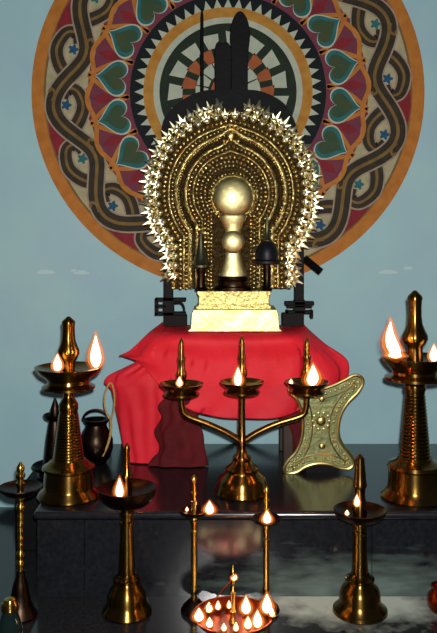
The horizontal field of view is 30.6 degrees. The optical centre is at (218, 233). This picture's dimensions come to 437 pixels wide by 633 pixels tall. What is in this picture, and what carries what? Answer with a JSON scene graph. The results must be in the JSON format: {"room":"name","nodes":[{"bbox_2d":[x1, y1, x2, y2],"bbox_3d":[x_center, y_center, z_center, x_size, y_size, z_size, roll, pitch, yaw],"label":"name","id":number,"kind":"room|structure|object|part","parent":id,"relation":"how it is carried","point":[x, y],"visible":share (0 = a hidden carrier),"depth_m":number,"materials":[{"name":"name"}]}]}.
{"room":"house of worship","nodes":[
{"label":"house of worship","id":0,"kind":"room"},
{"bbox_2d":[0,0,436,506],"bbox_3d":[0.000,-0.381,3.240,4.400,3.060,0.101,0,0,0],"label":"wall","id":1,"kind":"structure","parent":0,"point":[53,268],"depth_m":3.19,"materials":[{"name":"teal"}]},
{"bbox_2d":[31,0,424,276],"bbox_3d":[0.038,-0.566,3.186,1.567,1.567,0.005,0,0,0],"label":"mural","id":2,"kind":"object","parent":1,"relation":"attached to","point":[107,75],"visible":0.62,"depth_m":3.19,"materials":[{"name":"multicoloured paint"}]},
{"bbox_2d":[0,507,436,632],"bbox_3d":[0.000,1.119,1.295,4.400,0.060,3.790,0,0,0],"label":"floor","id":3,"kind":"structure","parent":0,"point":[56,614],"depth_m":2.30,"materials":[{"name":"stone"}]},
{"bbox_2d":[0,596,22,632],"bbox_3d":[-0.552,1.026,2.120,0.069,0.126,0.069,0,0,0],"label":"bottle","id":4,"kind":"object","parent":3,"relation":"on","point":[10,621],"visible":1,"depth_m":2.10,"materials":[{"name":"green glass"}]},
{"bbox_3d":[-0.552,1.040,2.120,0.069,0.098,0.069,0,0,0],"label":"glass","id":5,"kind":"part","parent":4,"relation":"part of","materials":[{"name":"green glass"}]},
{"bbox_2d":[0,462,42,623],"bbox_3d":[-0.564,0.869,2.280,0.125,0.439,0.125,0,0,0],"label":"oil lamp","id":6,"kind":"object","parent":3,"relation":"on","point":[19,489],"visible":1,"depth_m":2.27,"materials":[{"name":"gold metal"}]},
{"bbox_3d":[-0.564,0.852,2.280,0.025,0.222,0.025,0,0,0],"label":"stem","id":7,"kind":"part","parent":6,"relation":"part of","materials":[{"name":"gold metal"}]},
{"bbox_3d":[-0.564,0.734,2.280,0.125,0.031,0.125,0,0,0],"label":"dish","id":8,"kind":"part","parent":6,"relation":"part of","materials":[{"name":"gold metal"}]},
{"bbox_2d":[15,470,42,549],"bbox_3d":[-0.628,0.990,2.955,0.144,0.198,0.410,0,0,0],"label":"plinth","id":9,"kind":"object","parent":3,"relation":"on","point":[31,504],"visible":0.23,"depth_m":2.75,"materials":[{"name":"stone"}]},
{"bbox_2d":[31,398,58,480],"bbox_3d":[-0.600,0.747,2.937,0.169,0.289,0.169,0,0,0],"label":"oil lamp","id":10,"kind":"object","parent":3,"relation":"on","point":[51,417],"visible":0.52,"depth_m":2.91,"materials":[{"name":"gold metal"}]},
{"bbox_3d":[-0.600,0.859,2.937,0.169,0.029,0.169,0,0,0],"label":"dish","id":11,"kind":"part","parent":10,"relation":"part of","materials":[{"name":"gold metal"}]},
{"bbox_3d":[-0.600,0.771,2.937,0.096,0.184,0.096,0,0,0],"label":"stem","id":12,"kind":"part","parent":10,"relation":"part of","materials":[{"name":"gold metal"}]},
{"bbox_3d":[-0.600,0.674,2.937,0.088,0.026,0.088,0,0,0],"label":"dish","id":13,"kind":"part","parent":10,"relation":"part of","materials":[{"name":"gold metal"}]},
{"bbox_2d":[97,443,156,623],"bbox_3d":[-0.263,0.849,2.300,0.172,0.496,0.172,0,0,0],"label":"oil lamp","id":14,"kind":"object","parent":3,"relation":"on","point":[127,603],"visible":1,"depth_m":2.28,"materials":[{"name":"gold metal"}]},
{"bbox_3d":[-0.263,0.878,2.300,0.049,0.204,0.050,0,0,0],"label":"stem","id":15,"kind":"part","parent":14,"relation":"part of","materials":[{"name":"gold metal"}]},
{"bbox_3d":[-0.263,0.758,2.300,0.172,0.060,0.172,0,0,0],"label":"dish","id":16,"kind":"part","parent":14,"relation":"part of","materials":[{"name":"gold metal"}]},
{"bbox_2d":[179,475,213,616],"bbox_3d":[-0.057,0.896,2.310,0.113,0.401,0.087,0,0,0],"label":"oil lamp","id":17,"kind":"object","parent":3,"relation":"on","point":[193,511],"visible":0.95,"depth_m":2.30,"materials":[{"name":"gold metal"}]},
{"bbox_3d":[-0.071,0.806,2.310,0.087,0.022,0.087,0,0,0],"label":"dish","id":18,"kind":"part","parent":17,"relation":"part of","materials":[{"name":"gold metal"}]},
{"bbox_3d":[-0.071,0.936,2.310,0.023,0.242,0.023,0,0,0],"label":"stem","id":19,"kind":"part","parent":17,"relation":"part of","materials":[{"name":"gold metal"}]},
{"bbox_2d":[192,565,274,632],"bbox_3d":[0.041,0.993,2.150,0.234,0.208,0.218,0,0,0],"label":"lamp","id":20,"kind":"object","parent":3,"relation":"on","point":[222,614],"visible":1,"depth_m":2.15,"materials":[{"name":"gold metal"}]},
{"bbox_3d":[0.039,1.036,2.150,0.218,0.030,0.218,0,0,0],"label":"dish","id":21,"kind":"part","parent":20,"relation":"part of","materials":[{"name":"brown metal"}]},
{"bbox_2d":[37,520,436,595],"bbox_3d":[0.728,0.975,2.797,2.544,0.229,0.786,0,0,0],"label":"platform","id":22,"kind":"object","parent":3,"relation":"on","point":[75,557],"visible":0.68,"depth_m":2.40,"materials":[{"name":"black stone"}]},
{"bbox_2d":[34,444,436,519],"bbox_3d":[0.722,0.847,2.795,2.556,0.026,0.790,0,0,0],"label":"slab","id":23,"kind":"object","parent":22,"relation":"on","point":[302,495],"depth_m":2.62,"materials":[{"name":"stone"}]},
{"bbox_2d":[34,316,102,506],"bbox_3d":[-0.476,0.552,2.537,0.215,0.580,0.215,0,0,42],"label":"oil lamp","id":24,"kind":"object","parent":23,"relation":"on","point":[68,476],"visible":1,"depth_m":2.50,"materials":[{"name":"gold metal"}]},
{"bbox_3d":[-0.476,0.604,2.537,0.100,0.225,0.100,0,0,0],"label":"stem","id":25,"kind":"part","parent":24,"relation":"part of","materials":[{"name":"gold metal"}]},
{"bbox_3d":[-0.476,0.457,2.537,0.216,0.075,0.216,0,0,0],"label":"dish","id":26,"kind":"part","parent":24,"relation":"part of","materials":[{"name":"gold metal"}]},
{"bbox_2d":[81,409,112,465],"bbox_3d":[-0.446,0.735,2.913,0.124,0.198,0.124,0,0,0],"label":"metal pot","id":27,"kind":"object","parent":23,"relation":"on","point":[95,434],"visible":0.87,"depth_m":2.87,"materials":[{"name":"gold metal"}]},
{"bbox_3d":[-0.446,0.657,2.913,0.104,0.042,0.010,0,0,0],"label":"handle","id":28,"kind":"part","parent":27,"relation":"part of","materials":[{"name":"black metal"}]},
{"bbox_2d":[169,334,292,464],"bbox_3d":[0.050,0.598,2.995,0.463,0.473,0.250,0,0,0],"label":"table","id":29,"kind":"object","parent":23,"relation":"on","point":[285,435],"visible":0.22,"depth_m":2.88,"materials":[{"name":"brown wood"}]},
{"bbox_2d":[104,321,348,466],"bbox_3d":[0.030,0.584,2.980,0.898,0.500,0.295,0,0,0],"label":"cloth","id":30,"kind":"object","parent":29,"relation":"on","point":[156,432],"visible":0.72,"depth_m":2.85,"materials":[{"name":"fabric"}]},
{"bbox_2d":[103,382,114,456],"bbox_3d":[-0.395,0.665,2.870,0.050,0.267,0.009,0,0,0],"label":"loop","id":31,"kind":"object","parent":30,"relation":"hanging from","point":[109,418],"visible":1,"depth_m":2.87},
{"bbox_2d":[104,361,165,463],"bbox_3d":[-0.272,0.647,2.934,0.292,0.363,0.099,0,0,0],"label":"drape","id":32,"kind":"object","parent":30,"relation":"hanging from","point":[138,396],"depth_m":2.89,"materials":[{"name":"red fabric"}]},
{"bbox_2d":[148,397,208,466],"bbox_3d":[-0.145,0.707,2.881,0.220,0.247,0.081,0,0,0],"label":"drape","id":33,"kind":"object","parent":30,"relation":"hanging from","point":[174,440],"depth_m":2.85,"materials":[{"name":"red fabric"}]},
{"bbox_2d":[119,321,348,418],"bbox_3d":[0.057,0.496,2.980,0.845,0.324,0.293,0,0,0],"label":"drape","id":34,"kind":"object","parent":30,"relation":"hanging from","point":[273,358],"depth_m":2.85,"materials":[{"name":"red fabric"}]},
{"bbox_2d":[188,288,281,331],"bbox_3d":[0.059,0.280,2.973,0.339,0.145,0.175,0,0,0],"label":"pedestal","id":35,"kind":"object","parent":30,"relation":"on","point":[216,311],"visible":0.97,"depth_m":2.88,"materials":[{"name":"gold metal"}]},
{"bbox_2d":[190,229,211,290],"bbox_3d":[-0.064,0.095,2.930,0.079,0.226,0.079,0,0,0],"label":"ornament","id":36,"kind":"object","parent":35,"relation":"on","point":[200,262],"visible":1,"depth_m":2.92,"materials":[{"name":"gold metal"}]},
{"bbox_3d":[-0.064,0.161,2.930,0.047,0.094,0.047,0,0,0],"label":"stem","id":37,"kind":"part","parent":36,"relation":"part of","materials":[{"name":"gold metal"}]},
{"bbox_2d":[138,98,322,288],"bbox_3d":[0.046,-0.152,2.975,0.689,0.716,0.046,0,0,0],"label":"arch","id":38,"kind":"object","parent":35,"relation":"on","point":[212,145],"visible":0.96,"depth_m":2.97,"materials":[{"name":"gold metal"}]},
{"bbox_3d":[0.046,-0.056,2.977,0.291,0.513,0.008,0,0,0],"label":"moulding","id":39,"kind":"part","parent":38,"relation":"part of","materials":[{"name":"gold metal"}]},
{"bbox_3d":[0.046,-0.079,2.977,0.351,0.559,0.013,0,0,0],"label":"moulding","id":40,"kind":"part","parent":38,"relation":"part of","materials":[{"name":"gold metal"}]},
{"bbox_3d":[0.046,-0.090,2.977,0.380,0.581,0.011,0,0,0],"label":"moulding","id":41,"kind":"part","parent":38,"relation":"part of","materials":[{"name":"gold metal"}]},
{"bbox_3d":[0.046,-0.100,2.977,0.425,0.601,0.016,0,0,0],"label":"moulding","id":42,"kind":"part","parent":38,"relation":"part of","materials":[{"name":"gold metal"}]},
{"bbox_3d":[0.046,-0.105,2.977,0.475,0.613,0.010,0,0,0],"label":"moulding","id":43,"kind":"part","parent":38,"relation":"part of","materials":[{"name":"gold metal"}]},
{"bbox_2d":[208,172,257,290],"bbox_3d":[0.057,-0.011,2.958,0.145,0.436,0.132,0,0,-40],"label":"idol","id":44,"kind":"object","parent":35,"relation":"on","point":[234,194],"visible":1,"depth_m":2.93,"materials":[{"name":"gold metal"}]},
{"bbox_2d":[252,215,281,290],"bbox_3d":[0.178,0.067,2.930,0.107,0.281,0.107,0,0,0],"label":"ornament","id":45,"kind":"object","parent":35,"relation":"on","point":[266,254],"visible":1,"depth_m":2.91,"materials":[{"name":"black metal"}]},
{"bbox_3d":[0.178,0.159,2.930,0.041,0.098,0.041,0,0,0],"label":"stem","id":46,"kind":"part","parent":45,"relation":"part of","materials":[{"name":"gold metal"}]},
{"bbox_2d":[155,8,322,325],"bbox_3d":[0.079,-0.256,3.029,0.636,1.211,0.069,0,0,0],"label":"stand","id":47,"kind":"object","parent":30,"relation":"on","point":[231,61],"visible":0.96,"depth_m":3.02,"materials":[{"name":"metal"}]},
{"bbox_3d":[-0.189,0.129,3.030,0.036,0.440,0.024,0,0,0],"label":"post","id":48,"kind":"part","parent":47,"relation":"part of","materials":[{"name":"metal"}]},
{"bbox_3d":[-0.063,-0.663,3.050,0.013,0.396,0.014,0,0,0],"label":"rod","id":49,"kind":"part","parent":47,"relation":"part of","materials":[{"name":"metal"}]},
{"bbox_3d":[0.017,-0.600,3.052,0.065,0.269,0.020,0,0,0],"label":"blade","id":50,"kind":"part","parent":47,"relation":"part of","materials":[{"name":"metal"}]},
{"bbox_3d":[0.082,-0.660,3.052,0.076,0.376,0.020,0,0,0],"label":"blade","id":51,"kind":"part","parent":47,"relation":"part of","materials":[{"name":"metal"}]},
{"bbox_3d":[0.305,0.120,3.030,0.036,0.459,0.024,0,0,0],"label":"post","id":52,"kind":"part","parent":47,"relation":"part of","materials":[{"name":"metal"}]},
{"bbox_2d":[282,410,300,451],"bbox_3d":[0.286,0.717,2.895,0.116,0.233,0.048,0,0,0],"label":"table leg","id":53,"kind":"object","parent":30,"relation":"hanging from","point":[295,427],"depth_m":2.88,"materials":[{"name":"brown wood"}]},
{"bbox_3d":[0.252,0.610,3.090,0.036,0.449,0.036,0,0,0],"label":"leg","id":54,"kind":"part","parent":29,"relation":"part of","materials":[{"name":"brown wood"}]},
{"bbox_3d":[0.252,0.610,2.900,0.036,0.449,0.036,0,0,0],"label":"leg","id":55,"kind":"part","parent":29,"relation":"part of","materials":[{"name":"brown wood"}]},
{"bbox_2d":[159,336,328,501],"bbox_3d":[0.083,0.585,2.576,0.548,0.514,0.180,0,0,0],"label":"oil lamp","id":56,"kind":"object","parent":23,"relation":"on","point":[241,480],"visible":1,"depth_m":2.56,"materials":[{"name":"gold metal"}]},
{"bbox_3d":[-0.119,0.507,2.576,0.144,0.054,0.144,0,0,0],"label":"dish","id":57,"kind":"part","parent":56,"relation":"part of","materials":[{"name":"gold metal"}]},
{"bbox_3d":[0.076,0.602,2.576,0.039,0.193,0.039,0,0,0],"label":"stem","id":58,"kind":"part","parent":56,"relation":"part of","materials":[{"name":"gold metal"}]},
{"bbox_3d":[0.076,0.501,2.576,0.144,0.054,0.144,0,0,0],"label":"dish","id":59,"kind":"part","parent":56,"relation":"part of","materials":[{"name":"gold metal"}]},
{"bbox_3d":[0.285,0.501,2.576,0.144,0.054,0.144,0,0,0],"label":"dish","id":60,"kind":"part","parent":56,"relation":"part of","materials":[{"name":"gold metal"}]},
{"bbox_2d":[282,374,364,473],"bbox_3d":[0.366,0.664,2.811,0.288,0.355,0.059,0,0,0],"label":"shield","id":61,"kind":"object","parent":23,"relation":"on","point":[321,448],"visible":0.88,"depth_m":2.79,"materials":[{"name":"gold metal"}]},
{"bbox_2d":[380,290,436,507],"bbox_3d":[0.613,0.511,2.533,0.235,0.663,0.224,0,0,0],"label":"oil lamp","id":62,"kind":"object","parent":23,"relation":"on","point":[412,475],"visible":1,"depth_m":2.49,"materials":[{"name":"gold metal"}]},
{"bbox_3d":[0.623,0.427,2.537,0.212,0.078,0.212,0,0,0],"label":"dish","id":63,"kind":"part","parent":62,"relation":"part of","materials":[{"name":"gold metal"}]},
{"bbox_3d":[0.623,0.588,2.537,0.102,0.250,0.102,0,0,0],"label":"stem","id":64,"kind":"part","parent":62,"relation":"part of","materials":[{"name":"gold metal"}]},
{"bbox_2d":[252,486,280,615],"bbox_3d":[0.139,0.912,2.303,0.087,0.369,0.101,0,0,0],"label":"oil lamp","id":65,"kind":"object","parent":3,"relation":"on","point":[266,519],"visible":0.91,"depth_m":2.30,"materials":[{"name":"gold metal"}]},
{"bbox_3d":[0.139,0.947,2.310,0.023,0.220,0.023,0,0,0],"label":"stem","id":66,"kind":"part","parent":65,"relation":"part of","materials":[{"name":"gold metal"}]},
{"bbox_3d":[0.139,0.829,2.310,0.087,0.022,0.087,0,0,0],"label":"dish","id":67,"kind":"part","parent":65,"relation":"part of","materials":[{"name":"gold metal"}]},
{"bbox_2d":[332,454,387,625],"bbox_3d":[0.407,0.865,2.300,0.158,0.464,0.158,0,0,0],"label":"oil lamp","id":68,"kind":"object","parent":3,"relation":"on","point":[359,602],"visible":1,"depth_m":2.28,"materials":[{"name":"gold metal"}]},
{"bbox_3d":[0.407,0.897,2.300,0.047,0.167,0.047,0,0,0],"label":"stem","id":69,"kind":"part","parent":68,"relation":"part of","materials":[{"name":"gold metal"}]},
{"bbox_3d":[0.407,0.809,2.300,0.152,0.037,0.152,0,0,0],"label":"dish","id":70,"kind":"part","parent":68,"relation":"part of","materials":[{"name":"gold metal"}]},
{"bbox_2d":[427,581,436,614],"bbox_3d":[0.641,1.049,2.300,0.083,0.080,0.083,0,0,0],"label":"pot","id":71,"kind":"object","parent":3,"relation":"on","point":[432,593],"visible":1,"depth_m":2.28,"materials":[{"name":"orange metal"}]}
]}

